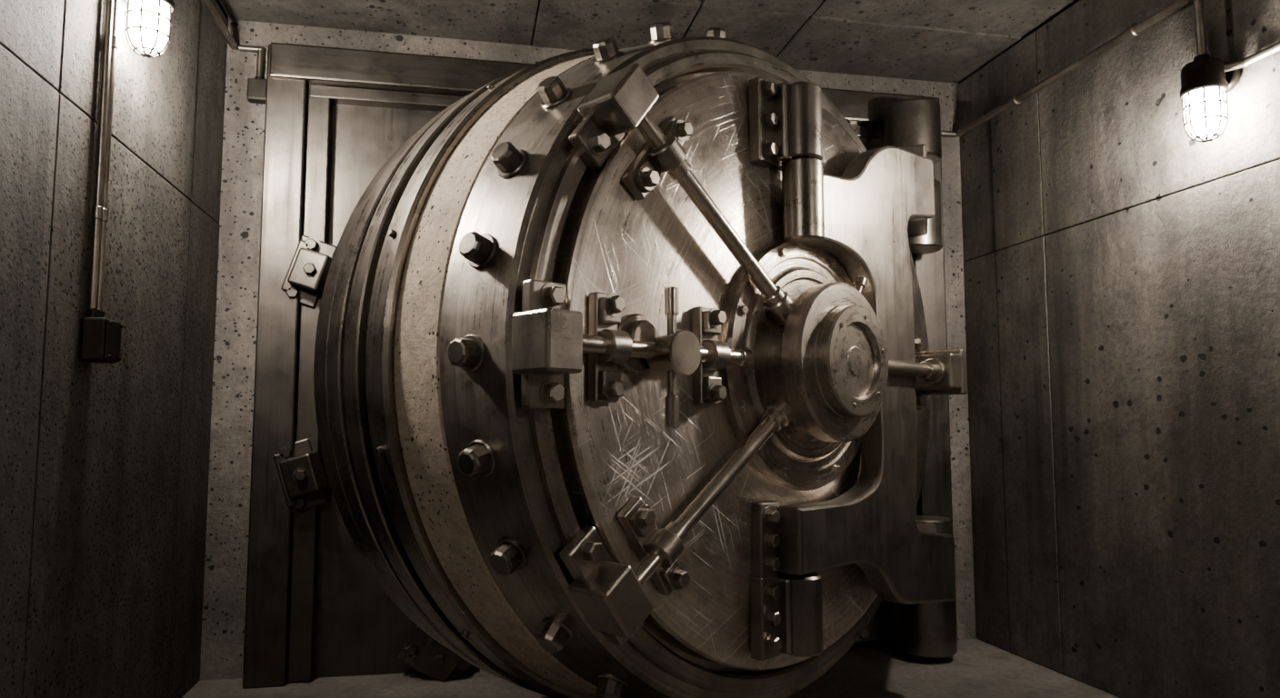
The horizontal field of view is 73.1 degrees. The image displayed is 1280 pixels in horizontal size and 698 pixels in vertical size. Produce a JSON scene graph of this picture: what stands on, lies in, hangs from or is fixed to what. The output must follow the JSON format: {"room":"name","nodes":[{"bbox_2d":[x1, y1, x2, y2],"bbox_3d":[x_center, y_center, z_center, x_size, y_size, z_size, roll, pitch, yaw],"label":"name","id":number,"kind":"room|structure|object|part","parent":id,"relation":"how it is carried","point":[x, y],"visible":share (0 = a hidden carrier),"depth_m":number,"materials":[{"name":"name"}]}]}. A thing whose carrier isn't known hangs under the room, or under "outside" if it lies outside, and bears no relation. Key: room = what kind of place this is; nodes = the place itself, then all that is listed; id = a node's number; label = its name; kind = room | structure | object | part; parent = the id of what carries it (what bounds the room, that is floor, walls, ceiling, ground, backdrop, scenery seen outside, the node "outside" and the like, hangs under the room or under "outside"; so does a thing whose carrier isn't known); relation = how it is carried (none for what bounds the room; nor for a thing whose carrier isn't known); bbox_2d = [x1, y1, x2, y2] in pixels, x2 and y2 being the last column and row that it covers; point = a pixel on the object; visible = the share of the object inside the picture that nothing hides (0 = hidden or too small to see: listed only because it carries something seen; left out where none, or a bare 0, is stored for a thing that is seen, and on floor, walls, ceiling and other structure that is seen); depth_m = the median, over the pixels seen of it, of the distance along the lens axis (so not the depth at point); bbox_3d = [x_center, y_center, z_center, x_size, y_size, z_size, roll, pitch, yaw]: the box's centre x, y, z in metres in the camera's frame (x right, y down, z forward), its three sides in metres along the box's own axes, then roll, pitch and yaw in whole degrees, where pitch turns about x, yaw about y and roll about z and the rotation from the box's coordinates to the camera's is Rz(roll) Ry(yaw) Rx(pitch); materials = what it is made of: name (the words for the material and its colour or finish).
{"room":"bank vault","nodes":[
{"label":"bank vault","id":0,"kind":"room"},
{"bbox_2d":[0,0,228,697],"bbox_3d":[-1.395,-0.332,0.667,0.260,3.400,7.200,1,-5,-11],"label":"wall","id":1,"kind":"structure","parent":0,"point":[105,467],"depth_m":2.73,"materials":[{"name":"concrete"}]},
{"bbox_2d":[88,0,113,309],"bbox_3d":[-1.634,-0.864,2.643,0.027,1.490,0.027,1,-5,-11],"label":"conduit","id":2,"kind":"object","parent":1,"relation":"attached to","point":[97,209],"visible":1,"depth_m":2.61,"materials":[{"name":"grey metal"}]},
{"bbox_2d":[80,309,123,363],"bbox_3d":[-1.616,-0.036,2.606,0.079,0.155,0.140,1,-5,-11],"label":"junction box","id":3,"kind":"object","parent":1,"relation":"attached to","point":[100,335],"visible":1,"depth_m":2.54,"materials":[{"name":"metal"}]},
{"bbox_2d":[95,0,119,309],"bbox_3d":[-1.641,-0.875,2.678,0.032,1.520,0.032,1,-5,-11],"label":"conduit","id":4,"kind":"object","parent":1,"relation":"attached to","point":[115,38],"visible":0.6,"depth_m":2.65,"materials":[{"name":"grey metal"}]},
{"bbox_2d":[123,0,174,58],"bbox_3d":[-1.599,-1.100,2.804,0.153,0.311,0.144,1,-5,-11],"label":"wall lamp","id":5,"kind":"object","parent":1,"relation":"attached to","point":[148,19],"visible":1,"depth_m":2.76,"materials":[{"name":"white glass"}]},
{"bbox_2d":[129,0,167,51],"bbox_3d":[-1.595,-1.049,2.800,0.104,0.163,0.104,1,-5,-11],"label":"glass jar","id":6,"kind":"object","parent":5,"relation":"on","point":[148,18],"depth_m":2.76,"materials":[{"name":"white glass"}]},
{"bbox_2d":[201,0,237,49],"bbox_3d":[-1.614,-1.516,2.700,0.032,0.032,2.650,1,-5,-11],"label":"conduit","id":7,"kind":"object","parent":1,"relation":"attached to","point":[208,4],"visible":1,"depth_m":3.74,"materials":[{"name":"grey metal"}]},
{"bbox_2d":[199,8,977,680],"bbox_3d":[-0.138,0.015,4.555,4.260,3.400,0.550,1,-5,-11],"label":"wall","id":8,"kind":"structure","parent":0,"point":[233,390],"depth_m":4.00,"materials":[{"name":"concrete"}]},
{"bbox_2d":[246,76,266,103],"bbox_3d":[-1.770,-1.206,4.010,0.090,0.115,0.066,1,-5,-11],"label":"junction box","id":9,"kind":"object","parent":8,"relation":"attached to","point":[256,86],"visible":0.75,"depth_m":3.98,"materials":[{"name":"metal"}]},
{"bbox_2d":[238,44,264,77],"bbox_3d":[-1.808,-1.336,4.017,0.108,0.156,0.032,1,-5,-11],"label":"conduit","id":10,"kind":"object","parent":9,"relation":"attached to","point":[259,50],"visible":0.98,"depth_m":4.01,"materials":[{"name":"grey metal"}]},
{"bbox_2d":[273,438,329,513],"bbox_3d":[-1.498,0.558,3.781,0.248,0.332,0.215,1,-5,-11],"label":"dog","id":11,"kind":"object","parent":8,"relation":"attached to","point":[302,476],"visible":0.95,"depth_m":3.74},
{"bbox_2d":[280,234,336,308],"bbox_3d":[-1.491,-0.353,3.864,0.250,0.333,0.215,1,-5,-11],"label":"dog","id":12,"kind":"object","parent":8,"relation":"attached to","point":[311,262],"visible":0.94,"depth_m":3.81},
{"bbox_2d":[242,44,952,689],"bbox_3d":[-0.066,0.066,4.197,3.340,2.835,0.170,1,-5,-11],"label":"frame jambs","id":13,"kind":"object","parent":8,"relation":"attached to","point":[282,576],"visible":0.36,"depth_m":3.83,"materials":[{"name":"grey metal"}]},
{"bbox_2d":[269,42,939,138],"bbox_3d":[-0.063,-1.238,4.298,3.310,0.220,0.190,1,-5,-11],"label":"header","id":14,"kind":"object","parent":8,"relation":"attached to","point":[344,75],"depth_m":4.02,"materials":[{"name":"grey metal"}]},
{"bbox_2d":[849,98,957,658],"bbox_3d":[1.280,0.117,4.322,0.450,2.685,0.424,1,-5,-11],"label":"door hinge","id":15,"kind":"object","parent":8,"relation":"attached to","point":[921,630],"visible":0.4,"depth_m":4.24,"materials":[{"name":"metal"}]},
{"bbox_2d":[748,76,956,660],"bbox_3d":[0.806,0.067,3.202,1.156,1.915,0.160,5,-7,-44],"label":"crane hinge plate","id":16,"kind":"object","parent":15,"relation":"attached to","point":[872,526],"depth_m":3.14,"materials":[{"name":"silver metal"}]},
{"bbox_3d":[0.499,0.043,2.930,0.335,1.915,0.120,5,-7,-44],"label":"hinge","id":17,"kind":"part","parent":16,"relation":"part of","materials":[{"name":"grey metal"}]},
{"bbox_2d":[780,80,824,657],"bbox_3d":[0.545,0.038,2.903,0.158,1.910,0.158,5,-7,-44],"label":"hinge knuckles","id":18,"kind":"object","parent":16,"relation":"attached to","point":[802,175],"depth_m":2.89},
{"bbox_2d":[312,103,896,678],"bbox_3d":[-0.077,0.079,4.249,3.300,2.813,0.058,1,-5,-11],"label":"plate","id":19,"kind":"object","parent":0,"point":[360,630],"depth_m":3.90,"materials":[{"name":"grey metal"}]},
{"bbox_2d":[215,0,1074,83],"bbox_3d":[0.575,-1.920,1.211,4.260,0.260,7.100,1,-5,-11],"label":"ceiling","id":20,"kind":"structure","parent":0,"point":[945,41],"depth_m":4.07,"materials":[{"name":"concrete"}]},
{"bbox_2d":[1193,0,1206,55],"bbox_3d":[1.991,-1.318,3.086,0.028,0.575,0.028,1,-5,-11],"label":"conduit","id":21,"kind":"object","parent":20,"relation":"attached to","point":[1198,5],"visible":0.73,"depth_m":3.06,"materials":[{"name":"grey metal"}]},
{"bbox_2d":[180,639,1120,697],"bbox_3d":[0.356,1.393,1.997,4.660,0.200,9.400,1,-5,-11],"label":"floor","id":22,"kind":"structure","parent":0,"point":[979,668],"depth_m":3.74,"materials":[{"name":"concrete"}]},
{"bbox_2d":[396,625,470,681],"bbox_3d":[-0.908,1.381,3.828,0.337,0.302,0.215,1,-5,-11],"label":"dog","id":23,"kind":"object","parent":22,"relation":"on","point":[420,652],"visible":0.79,"depth_m":3.77},
{"bbox_2d":[313,48,621,697],"bbox_3d":[-0.045,0.108,3.634,2.570,2.570,0.576,5,-7,-44],"label":"vault door edge","id":24,"kind":"object","parent":22,"relation":"on","point":[354,364],"visible":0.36,"depth_m":2.75,"materials":[{"name":"metal"}]},
{"bbox_2d":[394,48,623,697],"bbox_3d":[0.228,0.084,3.358,2.490,2.490,0.205,5,-7,-44],"label":"concrete infill","id":25,"kind":"object","parent":24,"relation":"attached to","point":[417,390],"visible":0.3,"depth_m":2.55,"materials":[{"name":"beige concrete"}]},
{"bbox_2d":[440,36,929,697],"bbox_3d":[0.401,0.068,3.183,2.428,2.428,0.304,5,-7,-44],"label":"ring","id":26,"kind":"object","parent":25,"relation":"attached to","point":[525,500],"visible":0.41,"depth_m":2.43,"materials":[{"name":"metal"}]},
{"bbox_2d":[447,21,789,697],"bbox_3d":[0.390,0.069,3.194,2.515,2.502,0.104,5,-7,-44],"label":"bolts","id":27,"kind":"object","parent":26,"relation":"attached to","point":[467,353],"visible":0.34,"depth_m":2.44,"materials":[{"name":"metal"}]},
{"bbox_2d":[550,70,930,669],"bbox_3d":[0.501,0.059,3.081,2.060,2.060,0.165,5,-7,-44],"label":"door","id":28,"kind":"structure","parent":26,"relation":"attached to","point":[610,455],"depth_m":2.63,"materials":[{"name":"metal"}]},
{"bbox_2d":[511,279,582,409],"bbox_3d":[-0.229,-0.015,2.247,0.155,0.340,0.158,5,-7,-44],"label":"bracket","id":29,"kind":"object","parent":28,"relation":"attached to","point":[547,337],"visible":1,"depth_m":2.21,"materials":[{"name":"metal"}]},
{"bbox_2d":[559,525,653,645],"bbox_3d":[-0.060,0.653,2.354,0.294,0.337,0.158,5,-7,-44],"label":"bracket","id":30,"kind":"object","parent":28,"relation":"attached to","point":[608,594],"visible":1,"depth_m":2.30,"materials":[{"name":"metal"}]},
{"bbox_2d":[588,291,632,402],"bbox_3d":[-0.077,-0.006,2.353,0.085,0.300,0.104,5,-7,-44],"label":"rod bracket","id":31,"kind":"object","parent":28,"relation":"attached to","point":[605,385],"visible":0.95,"depth_m":2.34,"materials":[{"name":"metal"}]},
{"bbox_2d":[568,63,659,169],"bbox_3d":[-0.043,-0.682,2.490,0.301,0.333,0.158,5,-7,-44],"label":"bracket","id":32,"kind":"object","parent":28,"relation":"attached to","point":[622,98],"visible":1,"depth_m":2.43,"materials":[{"name":"metal"}]},
{"bbox_2d":[618,313,659,373],"bbox_3d":[-0.001,-0.017,2.455,0.170,0.170,0.060,5,-7,-44],"label":"boss","id":33,"kind":"object","parent":28,"relation":"attached to","point":[638,326],"visible":0.58,"depth_m":2.44,"materials":[{"name":"metal"}]},
{"bbox_2d":[582,286,752,428],"bbox_3d":[0.091,0.024,2.463,0.748,0.400,0.131,5,-7,-44],"label":"rod","id":34,"kind":"object","parent":33,"relation":"attached to","point":[679,352],"visible":0.94,"depth_m":2.42,"materials":[{"name":"metal"}]},
{"bbox_2d":[616,497,689,595],"bbox_3d":[0.060,0.560,2.429,0.244,0.286,0.114,5,-7,-44],"label":"clamp","id":35,"kind":"object","parent":28,"relation":"attached to","point":[636,518],"visible":0.94,"depth_m":2.40,"materials":[{"name":"metal"}]},
{"bbox_2d":[621,115,692,200],"bbox_3d":[0.074,-0.573,2.544,0.250,0.282,0.114,5,-7,-44],"label":"clamp","id":36,"kind":"object","parent":28,"relation":"attached to","point":[645,173],"visible":0.94,"depth_m":2.50,"materials":[{"name":"metal"}]},
{"bbox_2d":[692,306,730,405],"bbox_3d":[0.222,0.020,2.639,0.085,0.300,0.094,5,-7,-44],"label":"clamp","id":37,"kind":"object","parent":28,"relation":"attached to","point":[708,389],"visible":0.9,"depth_m":2.62,"materials":[{"name":"metal"}]},
{"bbox_2d":[719,240,888,490],"bbox_3d":[0.638,0.047,2.942,0.870,0.870,0.256,5,-7,-44],"label":"hub","id":38,"kind":"object","parent":28,"relation":"attached to","point":[799,358],"visible":0.95,"depth_m":2.82,"materials":[{"name":"metal"}]},
{"bbox_2d":[632,391,795,587],"bbox_3d":[0.224,0.410,2.581,0.738,0.578,0.091,4,-7,-39],"label":"rod","id":39,"kind":"object","parent":38,"relation":"attached to","point":[780,412],"visible":0.75,"depth_m":2.57,"materials":[{"name":"metal"}]},
{"bbox_2d":[636,111,794,326],"bbox_3d":[0.238,-0.393,2.658,0.721,0.600,0.086,4,-7,-41],"label":"rod","id":40,"kind":"object","parent":38,"relation":"attached to","point":[779,304],"visible":0.74,"depth_m":2.65,"materials":[{"name":"metal"}]},
{"bbox_2d":[888,360,939,379],"bbox_3d":[1.024,0.075,3.262,0.600,0.068,0.068,5,-7,-44],"label":"rod","id":41,"kind":"object","parent":38,"relation":"attached to","point":[925,370],"visible":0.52,"depth_m":3.24,"materials":[{"name":"metal"}]},
{"bbox_2d":[914,336,967,409],"bbox_3d":[1.148,0.095,3.481,0.165,0.300,0.280,5,-7,-44],"label":"bracket","id":42,"kind":"object","parent":28,"relation":"attached to","point":[952,377],"visible":0.56,"depth_m":3.41,"materials":[{"name":"metal"}]},
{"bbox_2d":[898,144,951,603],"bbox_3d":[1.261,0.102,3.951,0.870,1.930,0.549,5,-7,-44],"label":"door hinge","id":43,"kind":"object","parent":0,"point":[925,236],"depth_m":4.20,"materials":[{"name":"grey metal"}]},
{"bbox_2d":[958,0,1279,697],"bbox_3d":[2.545,-0.261,1.465,0.260,3.400,7.200,1,-5,-11],"label":"wall","id":44,"kind":"structure","parent":0,"point":[1122,267],"depth_m":3.52,"materials":[{"name":"concrete"}]},
{"bbox_2d":[956,0,1193,137],"bbox_3d":[2.387,-1.457,1.565,0.049,0.049,6.450,1,-5,-11],"label":"conduit","id":45,"kind":"object","parent":44,"relation":"attached to","point":[1134,30],"visible":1,"depth_m":3.75,"materials":[{"name":"grey metal"}]},
{"bbox_2d":[940,130,956,137],"bbox_3d":[1.656,-1.176,4.710,0.134,0.032,0.032,1,-5,-11],"label":"conduit","id":46,"kind":"object","parent":45,"relation":"attached to","point":[949,134],"visible":0.6,"depth_m":4.70,"materials":[{"name":"grey metal"}]},
{"bbox_2d":[1180,53,1239,142],"bbox_3d":[2.007,-0.882,3.050,0.178,0.311,0.144,1,-5,-11],"label":"wall lamp","id":47,"kind":"object","parent":44,"relation":"attached to","point":[1205,79],"visible":1,"depth_m":3.01,"materials":[{"name":"white glass"}]},
{"bbox_2d":[1186,88,1223,137],"bbox_3d":[1.991,-0.831,3.042,0.104,0.163,0.104,1,-5,-11],"label":"glass jar","id":48,"kind":"object","parent":47,"relation":"on","point":[1205,106],"depth_m":3.00,"materials":[{"name":"white glass"}]},
{"bbox_2d":[1224,41,1279,71],"bbox_3d":[2.310,-1.093,1.809,0.081,0.040,2.520,1,-5,-11],"label":"conduit","id":49,"kind":"object","parent":44,"relation":"attached to","point":[1247,61],"visible":0.98,"depth_m":2.94,"materials":[{"name":"grey metal"}]}
]}

